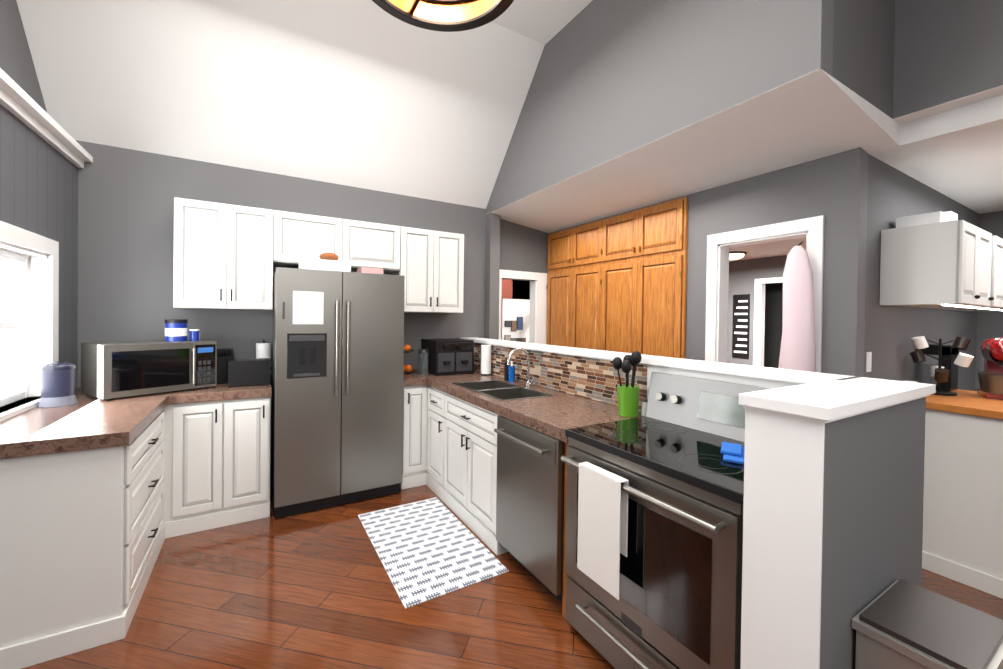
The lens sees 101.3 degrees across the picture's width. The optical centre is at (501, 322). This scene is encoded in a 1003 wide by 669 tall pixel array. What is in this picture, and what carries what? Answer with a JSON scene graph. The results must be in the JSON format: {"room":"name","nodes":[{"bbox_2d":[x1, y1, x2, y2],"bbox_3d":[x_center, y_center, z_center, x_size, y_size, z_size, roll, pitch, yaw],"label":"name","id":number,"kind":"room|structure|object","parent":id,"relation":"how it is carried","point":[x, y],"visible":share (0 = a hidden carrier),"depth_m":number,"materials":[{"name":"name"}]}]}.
{"room":"kitchen","nodes":[
{"label":"kitchen","id":0,"kind":"room"},
{"bbox_2d":[0,0,77,413],"bbox_3d":[-1.386,-0.531,0.014,0.240,3.920,6.720,0,1,-31],"label":"wall","id":1,"kind":"structure","parent":0,"point":[38,185],"depth_m":2.39,"materials":[{"name":"grey paint"}]},
{"bbox_2d":[0,221,58,421],"bbox_3d":[-2.470,-0.004,1.968,0.150,0.960,1.250,0,1,-31],"label":"window","id":2,"kind":"structure","parent":1,"relation":"in","point":[14,319],"depth_m":2.36,"materials":[{"name":"white glass"}]},
{"bbox_2d":[0,68,92,168],"bbox_3d":[-1.264,-1.064,0.006,0.195,0.090,6.598,0,1,-31],"label":"trim","id":3,"kind":"structure","parent":1,"relation":"attached to","point":[20,103],"depth_m":2.24,"materials":[{"name":"white wood"}]},
{"bbox_2d":[16,0,544,208],"bbox_3d":[-1.361,-1.813,3.243,3.580,1.418,1.164,0,1,-31],"label":"ceiling","id":4,"kind":"structure","parent":0,"point":[368,94],"depth_m":3.11,"materials":[{"name":"white paint"}]},
{"bbox_2d":[76,140,548,485],"bbox_3d":[-1.280,0.072,3.933,4.450,2.640,0.120,0,1,-31],"label":"wall","id":5,"kind":"structure","parent":0,"point":[125,240],"depth_m":3.19,"materials":[{"name":"grey paint"}]},
{"bbox_2d":[173,197,276,309],"bbox_3d":[-2.105,-0.486,3.154,0.608,0.770,0.347,0,1,-31],"label":"upper cabinet","id":6,"kind":"object","parent":5,"relation":"attached to","point":[228,256],"depth_m":3.00,"materials":[{"name":"white wood"}]},
{"bbox_2d":[277,210,352,268],"bbox_3d":[-1.604,-0.668,3.450,0.554,0.400,0.347,0,1,-31],"label":"upper cabinet","id":7,"kind":"object","parent":5,"relation":"attached to","point":[299,236],"depth_m":3.30,"materials":[{"name":"white wood"}]},
{"bbox_2d":[351,220,400,273],"bbox_3d":[-1.223,-0.665,3.678,0.542,0.400,0.347,0,1,-31],"label":"upper cabinet","id":8,"kind":"object","parent":5,"relation":"attached to","point":[375,245],"depth_m":3.57,"materials":[{"name":"white wood"}]},
{"bbox_2d":[389,226,463,312],"bbox_3d":[-0.722,-0.476,3.980,0.630,0.770,0.347,0,1,-31],"label":"upper cabinet","id":9,"kind":"object","parent":5,"relation":"attached to","point":[432,262],"depth_m":3.83,"materials":[{"name":"white wood"}]},
{"bbox_2d":[499,269,547,343],"bbox_3d":[0.237,0.409,4.765,0.743,1.990,0.018,0,1,-31],"label":"door frame","id":10,"kind":"structure","parent":5,"relation":"attached to","point":[538,291],"depth_m":4.88,"materials":[{"name":"white wood"}]},
{"bbox_2d":[22,485,1002,668],"bbox_3d":[1.788,1.472,3.041,9.200,0.060,8.600,0,1,-31],"label":"floor","id":11,"kind":"structure","parent":0,"point":[315,589],"depth_m":2.01,"materials":[{"name":"brown wood"}]},
{"bbox_2d":[0,407,167,668],"bbox_3d":[-2.164,0.966,2.099,0.577,0.864,0.950,0,1,-31],"label":"base cabinet","id":12,"kind":"object","parent":11,"relation":"on","point":[101,500],"depth_m":1.75,"materials":[{"name":"white wood"}]},
{"bbox_2d":[0,395,167,458],"bbox_3d":[-2.138,0.505,2.071,0.587,0.060,0.950,0,1,-31],"label":"countertop","id":13,"kind":"structure","parent":12,"relation":"on","point":[89,424],"depth_m":1.89,"materials":[{"name":"brown stone"}]},
{"bbox_2d":[37,361,77,407],"bbox_3d":[-2.503,0.344,2.321,0.156,0.243,0.156,0,1,-31],"label":"blender","id":14,"kind":"object","parent":13,"relation":"on","point":[57,383],"visible":1,"depth_m":2.27,"materials":[{"name":"grey"}]},
{"bbox_2d":[75,383,271,402],"bbox_3d":[-2.295,0.494,2.895,1.162,0.060,0.626,0,1,-31],"label":"countertop","id":15,"kind":"structure","parent":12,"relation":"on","point":[221,391],"depth_m":2.78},
{"bbox_2d":[81,339,216,399],"bbox_3d":[-2.336,0.299,2.761,0.439,0.330,0.600,1,1,31],"label":"microwave","id":16,"kind":"object","parent":15,"relation":"on","point":[111,370],"visible":0.98,"depth_m":2.60,"materials":[{"name":"silver plastic"}]},
{"bbox_2d":[165,319,187,340],"bbox_3d":[-2.294,0.057,2.899,0.128,0.150,0.128,0,1,-31],"label":"tub","id":17,"kind":"object","parent":16,"relation":"on","point":[175,329],"visible":1,"depth_m":2.85,"materials":[{"name":"blue plastic"}]},
{"bbox_2d":[189,329,199,340],"bbox_3d":[-2.212,0.092,2.960,0.057,0.080,0.057,1,1,20],"label":"cup","id":18,"kind":"object","parent":16,"relation":"on","point":[194,334],"visible":1,"depth_m":2.92,"materials":[{"name":"blue"}]},
{"bbox_2d":[217,348,233,383],"bbox_3d":[-2.144,0.333,3.168,0.120,0.259,0.235,0,1,-41],"label":"knife block","id":19,"kind":"object","parent":15,"relation":"on","point":[224,356],"visible":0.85,"depth_m":3.10,"materials":[{"name":"black plastic"}]},
{"bbox_2d":[228,358,271,386],"bbox_3d":[-1.872,0.373,3.072,0.275,0.187,0.170,0,1,-31],"label":"toaster","id":20,"kind":"object","parent":15,"relation":"on","point":[248,372],"visible":1,"depth_m":3.00,"materials":[{"name":"black plastic"}]},
{"bbox_2d":[256,340,271,378],"bbox_3d":[-1.942,0.303,3.355,0.116,0.320,0.116,0,1,-31],"label":"paper towel","id":21,"kind":"object","parent":15,"relation":"on","point":[263,349],"visible":0.42,"depth_m":3.31,"materials":[{"name":"white paper"}]},
{"bbox_2d":[168,395,271,537],"bbox_3d":[-2.067,0.958,3.045,0.600,0.864,0.616,0,1,-31],"label":"base cabinet","id":22,"kind":"object","parent":11,"relation":"on","point":[219,449],"depth_m":2.78,"materials":[{"name":"white wood"}]},
{"bbox_2d":[271,267,404,518],"bbox_3d":[-1.342,0.507,3.357,0.910,1.780,0.738,0,1,-31],"label":"fridge","id":23,"kind":"object","parent":11,"relation":"on","point":[337,379],"visible":0.98,"depth_m":3.06,"materials":[{"name":"grey metal"}]},
{"bbox_2d":[299,258,350,271],"bbox_3d":[-1.367,-0.426,3.178,0.340,0.082,0.270,0,1,-31],"label":"box","id":24,"kind":"object","parent":23,"relation":"on","point":[323,264],"depth_m":3.06,"materials":[{"name":"white cardboard"}]},
{"bbox_2d":[319,252,338,260],"bbox_3d":[-1.333,-0.502,3.180,0.140,0.070,0.140,0,1,-31],"label":"bread loaf","id":25,"kind":"object","parent":24,"relation":"on","point":[328,256],"visible":0.75,"depth_m":3.13,"materials":[{"name":"brown food"}]},
{"bbox_2d":[357,267,383,273],"bbox_3d":[-1.062,-0.406,3.320,0.170,0.047,0.180,0,1,-31],"label":"box","id":26,"kind":"object","parent":23,"relation":"on","point":[363,269],"depth_m":3.24,"materials":[{"name":"pink cardboard"}]},
{"bbox_2d":[400,385,431,489],"bbox_3d":[-0.887,0.967,3.750,0.230,0.864,0.617,0,1,-31],"label":"base cabinet","id":27,"kind":"object","parent":11,"relation":"on","point":[414,396],"depth_m":3.48,"materials":[{"name":"white wood"}]},
{"bbox_2d":[403,369,642,444],"bbox_3d":[-0.152,0.521,3.096,0.825,0.060,2.482,0,1,-31],"label":"countertop","id":28,"kind":"structure","parent":27,"relation":"on","point":[550,416],"depth_m":2.47,"materials":[{"name":"brown stone"}]},
{"bbox_2d":[404,345,416,373],"bbox_3d":[-0.902,0.292,3.795,0.240,0.360,0.249,0,1,-31],"label":"fruit basket","id":29,"kind":"object","parent":28,"relation":"on","point":[408,369],"visible":0.4,"depth_m":3.78,"materials":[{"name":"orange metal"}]},
{"bbox_2d":[418,349,428,374],"bbox_3d":[-0.715,0.363,3.763,0.094,0.225,0.094,0,1,-31],"label":"glass jar","id":30,"kind":"object","parent":28,"relation":"on","point":[423,361],"visible":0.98,"depth_m":3.73,"materials":[{"name":"grey glass"}]},
{"bbox_2d":[421,338,473,374],"bbox_3d":[-0.510,0.319,3.899,0.380,0.305,0.415,0,1,-31],"label":"air fryer","id":31,"kind":"object","parent":28,"relation":"on","point":[446,356],"visible":0.98,"depth_m":3.75,"materials":[{"name":"black plastic"}]},
{"bbox_2d":[481,345,490,374],"bbox_3d":[-0.142,0.348,3.779,0.100,0.270,0.100,0,1,-31],"label":"paper towel","id":32,"kind":"object","parent":28,"relation":"on","point":[485,359],"visible":1,"depth_m":3.74,"materials":[{"name":"white paper"}]},
{"bbox_2d":[505,360,514,381],"bbox_3d":[0.085,0.405,3.379,0.055,0.170,0.055,0,1,-43],"label":"soap bottle","id":33,"kind":"object","parent":28,"relation":"on","point":[509,373],"depth_m":3.36,"materials":[{"name":"blue plastic"}]},
{"bbox_2d":[507,348,535,386],"bbox_3d":[0.155,0.344,3.077,0.218,0.300,0.127,0,1,-31],"label":"faucet","id":34,"kind":"object","parent":28,"relation":"on","point":[528,383],"visible":1,"depth_m":3.13,"materials":[{"name":"silver metal"}]},
{"bbox_2d":[612,351,641,416],"bbox_3d":[0.695,0.331,2.252,0.161,0.356,0.158,0,1,-31],"label":"utensil crock","id":35,"kind":"object","parent":28,"relation":"on","point":[628,398],"visible":1,"depth_m":2.21,"materials":[{"name":"green ceramic"}]},
{"bbox_2d":[641,399,647,415],"bbox_3d":[0.782,0.465,2.242,0.036,0.090,0.036,0,1,-31],"label":"salt shaker","id":36,"kind":"object","parent":28,"relation":"on","point":[644,402],"visible":0.79,"depth_m":2.23,"materials":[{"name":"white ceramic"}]},
{"bbox_2d":[358,497,508,608],"bbox_3d":[-0.500,1.412,2.664,0.605,0.005,1.100,0,1,-31],"label":"kitchen rug","id":37,"kind":"object","parent":11,"relation":"on","point":[429,549],"visible":1,"depth_m":2.53,"materials":[{"name":"white fabric"}]},
{"bbox_2d":[424,397,569,554],"bbox_3d":[-0.082,1.056,3.180,0.608,0.719,1.230,0,1,-31],"label":"base cabinet","id":38,"kind":"object","parent":11,"relation":"on","point":[449,443],"depth_m":2.89,"materials":[{"name":"white wood"}]},
{"bbox_2d":[494,415,564,602],"bbox_3d":[0.357,0.999,2.379,0.671,0.860,0.585,0,1,-31],"label":"dishwasher","id":39,"kind":"object","parent":11,"relation":"on","point":[530,503],"visible":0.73,"depth_m":2.17,"materials":[{"name":"grey metal"}]},
{"bbox_2d":[561,372,772,668],"bbox_3d":[0.735,0.856,1.708,0.673,1.170,0.808,0,1,-31],"label":"stove","id":40,"kind":"object","parent":11,"relation":"on","point":[677,604],"visible":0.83,"depth_m":1.51,"materials":[{"name":"silver metal"}]},
{"bbox_2d":[577,462,628,599],"bbox_3d":[0.399,0.816,1.641,0.045,0.443,0.230,0,1,-31],"label":"hanging towel","id":41,"kind":"object","parent":40,"relation":"hanging from","point":[602,520],"visible":0.92,"depth_m":1.61,"materials":[{"name":"white fabric"}]},
{"bbox_2d":[720,442,744,464],"bbox_3d":[0.887,0.495,1.564,0.090,0.026,0.200,1,1,30],"label":"cloth","id":42,"kind":"object","parent":40,"relation":"on","point":[732,452],"visible":0.77,"depth_m":1.53,"materials":[{"name":"blue fabric"}]},
{"bbox_2d":[851,579,1002,668],"bbox_3d":[1.171,1.133,1.123,0.368,0.640,0.246,0,1,-31],"label":"trash can","id":43,"kind":"object","parent":11,"relation":"on","point":[901,624],"visible":1,"depth_m":1.10,"materials":[{"name":"silver metal"}]},
{"bbox_2d":[922,389,1002,598],"bbox_3d":[3.419,0.982,1.682,0.860,0.990,2.648,0,1,-31],"label":"base cabinet","id":44,"kind":"object","parent":11,"relation":"on","point":[962,541],"depth_m":2.30,"materials":[{"name":"white wood"}]},
{"bbox_2d":[919,344,958,390],"bbox_3d":[3.074,0.314,2.892,0.180,0.310,0.160,0,1,-31],"label":"coffee maker","id":45,"kind":"object","parent":44,"relation":"on","point":[948,364],"visible":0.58,"depth_m":2.83,"materials":[{"name":"black plastic"}]},
{"bbox_2d":[910,336,973,395],"bbox_3d":[2.861,0.280,2.683,0.299,0.377,0.306,0,1,-31],"label":"mug tree","id":46,"kind":"object","parent":44,"relation":"on","point":[939,373],"visible":0.94,"depth_m":2.65,"materials":[{"name":"black metal"}]},
{"bbox_2d":[977,338,1002,399],"bbox_3d":[3.107,0.285,2.560,0.319,0.375,0.224,0,1,-31],"label":"stand mixer","id":47,"kind":"object","parent":44,"relation":"on","point":[990,377],"visible":1,"depth_m":2.54,"materials":[{"name":"red metal"}]},
{"bbox_2d":[501,298,529,342],"bbox_3d":[0.172,0.546,5.473,0.430,1.700,0.060,0,1,-31],"label":"wall","id":48,"kind":"structure","parent":0,"point":[512,309],"depth_m":5.43,"materials":[{"name":"white paint"}]},
{"bbox_2d":[504,317,521,341],"bbox_3d":[0.180,0.177,5.426,0.342,0.492,0.015,0,1,-31],"label":"photo","id":49,"kind":"object","parent":48,"relation":"attached to","point":[516,325],"depth_m":5.41,"materials":[{"name":"grey"}]},
{"bbox_2d":[522,317,528,342],"bbox_3d":[0.433,0.170,5.442,0.320,0.760,0.050,0,1,-31],"label":"photo","id":50,"kind":"object","parent":48,"relation":"attached to","point":[523,339],"depth_m":5.48,"materials":[{"name":"grey"}]},
{"bbox_2d":[501,279,529,299],"bbox_3d":[1.199,0.109,6.568,4.990,2.580,0.100,0,1,-31],"label":"wall","id":51,"kind":"structure","parent":0,"point":[518,289],"depth_m":5.91,"materials":[{"name":"brown"}]},
{"bbox_2d":[491,0,592,44],"bbox_3d":[0.745,-2.428,0.575,4.450,0.080,5.556,0,1,-31],"label":"ceiling","id":52,"kind":"structure","parent":0,"point":[544,22],"depth_m":3.26,"materials":[{"name":"white paint"}]},
{"bbox_2d":[372,0,513,31],"bbox_3d":[-0.231,-1.849,1.508,0.630,1.122,0.630,0,1,-31],"label":"ring chandelier","id":53,"kind":"object","parent":52,"relation":"hanging from","point":[449,15],"visible":1,"depth_m":1.77,"materials":[{"name":"brown metal"}]},
{"bbox_2d":[484,0,839,339],"bbox_3d":[0.668,-0.495,3.205,0.120,3.840,3.110,0,1,-31],"label":"wall","id":54,"kind":"structure","parent":0,"point":[612,79],"depth_m":2.70,"materials":[{"name":"grey paint"}]},
{"bbox_2d":[476,370,925,668],"bbox_3d":[0.252,0.827,2.752,0.782,1.195,3.498,0,1,-31],"label":"wall","id":55,"kind":"structure","parent":0,"point":[873,497],"depth_m":1.19,"materials":[{"name":"grey paint"}]},
{"bbox_2d":[452,381,495,388],"bbox_3d":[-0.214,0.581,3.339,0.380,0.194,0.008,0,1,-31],"label":"sink","id":56,"kind":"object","parent":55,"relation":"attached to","point":[471,384],"depth_m":3.35,"materials":[{"name":"black metal"}]},
{"bbox_2d":[452,385,503,428],"bbox_3d":[-0.183,0.585,2.926,0.008,0.194,0.750,0,1,-31],"label":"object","id":57,"kind":"structure","parent":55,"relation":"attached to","point":[481,414],"depth_m":2.74,"materials":[{"name":"white wood"}]},
{"bbox_2d":[472,385,519,416],"bbox_3d":[-0.023,0.586,3.021,0.380,0.194,0.040,0,1,-31],"label":"sink","id":58,"kind":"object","parent":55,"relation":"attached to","point":[513,390],"depth_m":3.02,"materials":[{"name":"grey metal"}]},
{"bbox_2d":[474,343,646,411],"bbox_3d":[0.194,0.356,3.335,0.008,0.268,2.423,0,1,-31],"label":"tile backsplash","id":59,"kind":"structure","parent":55,"relation":"attached to","point":[593,379],"depth_m":2.86,"materials":[{"name":"tile"}]},
{"bbox_2d":[460,337,935,395],"bbox_3d":[0.540,0.211,2.902,0.190,0.040,3.516,0,1,-31],"label":"trim","id":60,"kind":"structure","parent":55,"relation":"on","point":[727,369],"depth_m":2.11,"materials":[{"name":"white wood"}]},
{"bbox_2d":[647,365,824,668],"bbox_3d":[0.810,0.845,1.674,0.650,1.195,1.075,0,1,-31],"label":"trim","id":61,"kind":"structure","parent":55,"relation":"attached to","point":[782,538],"depth_m":1.12,"materials":[{"name":"white"}]},
{"bbox_2d":[739,373,927,422],"bbox_3d":[1.023,0.234,1.271,0.630,0.040,0.221,0,1,-31],"label":"ledge cap","id":62,"kind":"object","parent":55,"relation":"on","point":[821,397],"depth_m":1.20,"materials":[{"name":"white"}]},
{"bbox_2d":[490,68,1002,261],"bbox_3d":[3.389,-1.116,3.952,5.549,0.220,8.601,0,1,-31],"label":"ceiling","id":63,"kind":"structure","parent":0,"point":[953,149],"depth_m":2.54,"materials":[{"name":"white paint"}]},
{"bbox_2d":[729,251,746,259],"bbox_3d":[3.447,-1.002,6.144,0.380,0.148,0.380,0,1,-31],"label":"light","id":64,"kind":"object","parent":63,"relation":"attached to","point":[734,255],"visible":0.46,"depth_m":6.00,"materials":[{"name":"white glass"}]},
{"bbox_2d":[727,255,786,367],"bbox_3d":[4.387,0.214,6.232,0.120,2.460,3.950,0,1,-31],"label":"wall","id":65,"kind":"structure","parent":0,"point":[744,275],"depth_m":6.81,"materials":[{"name":"grey paint"}]},
{"bbox_2d":[732,294,749,358],"bbox_3d":[3.965,0.068,6.804,0.016,1.050,0.270,0,1,-31],"label":"poster","id":66,"kind":"object","parent":65,"relation":"attached to","point":[741,325],"visible":1,"depth_m":6.79,"materials":[{"name":"black paper"}]},
{"bbox_2d":[753,277,782,366],"bbox_3d":[4.306,0.377,6.347,0.140,2.130,0.725,0,1,-31],"label":"door frame","id":67,"kind":"structure","parent":65,"relation":"attached to","point":[759,324],"depth_m":6.57,"materials":[{"name":"white wood"}]},
{"bbox_2d":[549,0,1002,376],"bbox_3d":[2.309,-0.463,2.153,0.120,3.840,6.600,0,1,-31],"label":"wall","id":68,"kind":"structure","parent":0,"point":[833,189],"depth_m":2.46,"materials":[{"name":"grey paint"}]},
{"bbox_2d":[546,197,687,358],"bbox_3d":[1.007,0.193,4.137,0.068,2.455,1.840,0,1,-31],"label":"pantry","id":69,"kind":"object","parent":68,"relation":"attached to","point":[617,283],"visible":0.67,"depth_m":3.88,"materials":[{"name":"brown wood"}]},
{"bbox_2d":[705,215,823,372],"bbox_3d":[1.839,0.389,2.913,0.138,2.110,0.760,0,1,-31],"label":"door frame","id":70,"kind":"structure","parent":68,"relation":"attached to","point":[810,229],"depth_m":3.04,"materials":[{"name":"white wood"}]},
{"bbox_2d":[778,241,815,371],"bbox_3d":[1.868,0.064,2.620,0.122,1.165,0.218,0,1,-31],"label":"ironing board","id":71,"kind":"object","parent":68,"relation":"hanging from","point":[798,349],"visible":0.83,"depth_m":2.57,"materials":[{"name":"white"}]},
{"bbox_2d":[840,0,899,118],"bbox_3d":[1.825,-1.760,2.132,0.690,1.258,0.120,0,1,-31],"label":"wall","id":72,"kind":"structure","parent":0,"point":[868,28],"depth_m":2.12,"materials":[{"name":"grey paint"}]},
{"bbox_2d":[864,154,978,390],"bbox_3d":[3.817,0.234,3.521,3.880,2.460,0.120,0,1,-31],"label":"wall","id":73,"kind":"structure","parent":0,"point":[893,195],"depth_m":2.76,"materials":[{"name":"grey paint"}]},
{"bbox_2d":[866,352,871,371],"bbox_3d":[2.240,0.243,2.505,0.070,0.120,0.004,0,1,-31],"label":"electrical outlet plate","id":74,"kind":"object","parent":73,"relation":"attached to","point":[868,360],"visible":1,"depth_m":2.50,"materials":[{"name":"white plastic"}]},
{"bbox_2d":[879,211,986,306],"bbox_3d":[2.627,-0.383,2.523,0.385,0.560,0.347,0,1,-31],"label":"upper cabinet","id":75,"kind":"object","parent":73,"relation":"attached to","point":[948,260],"depth_m":2.42,"materials":[{"name":"white wood"}]},
{"bbox_2d":[913,232,994,310],"bbox_3d":[2.870,-0.406,2.668,0.389,0.609,0.347,0,1,-31],"label":"upper cabinet","id":76,"kind":"object","parent":73,"relation":"attached to","point":[989,251],"depth_m":2.61,"materials":[{"name":"white wood"}]},
{"bbox_2d":[995,236,1002,310],"bbox_3d":[3.299,-0.332,2.925,0.452,0.469,0.347,0,1,-31],"label":"upper cabinet","id":77,"kind":"object","parent":73,"relation":"attached to","point":[998,241],"depth_m":2.73,"materials":[{"name":"white wood"}]},
{"bbox_2d":[975,211,1002,390],"bbox_3d":[5.345,0.267,2.250,0.120,2.460,3.630,0,1,-31],"label":"wall","id":78,"kind":"structure","parent":0,"point":[989,324],"depth_m":3.72,"materials":[{"name":"grey paint"}]}
]}

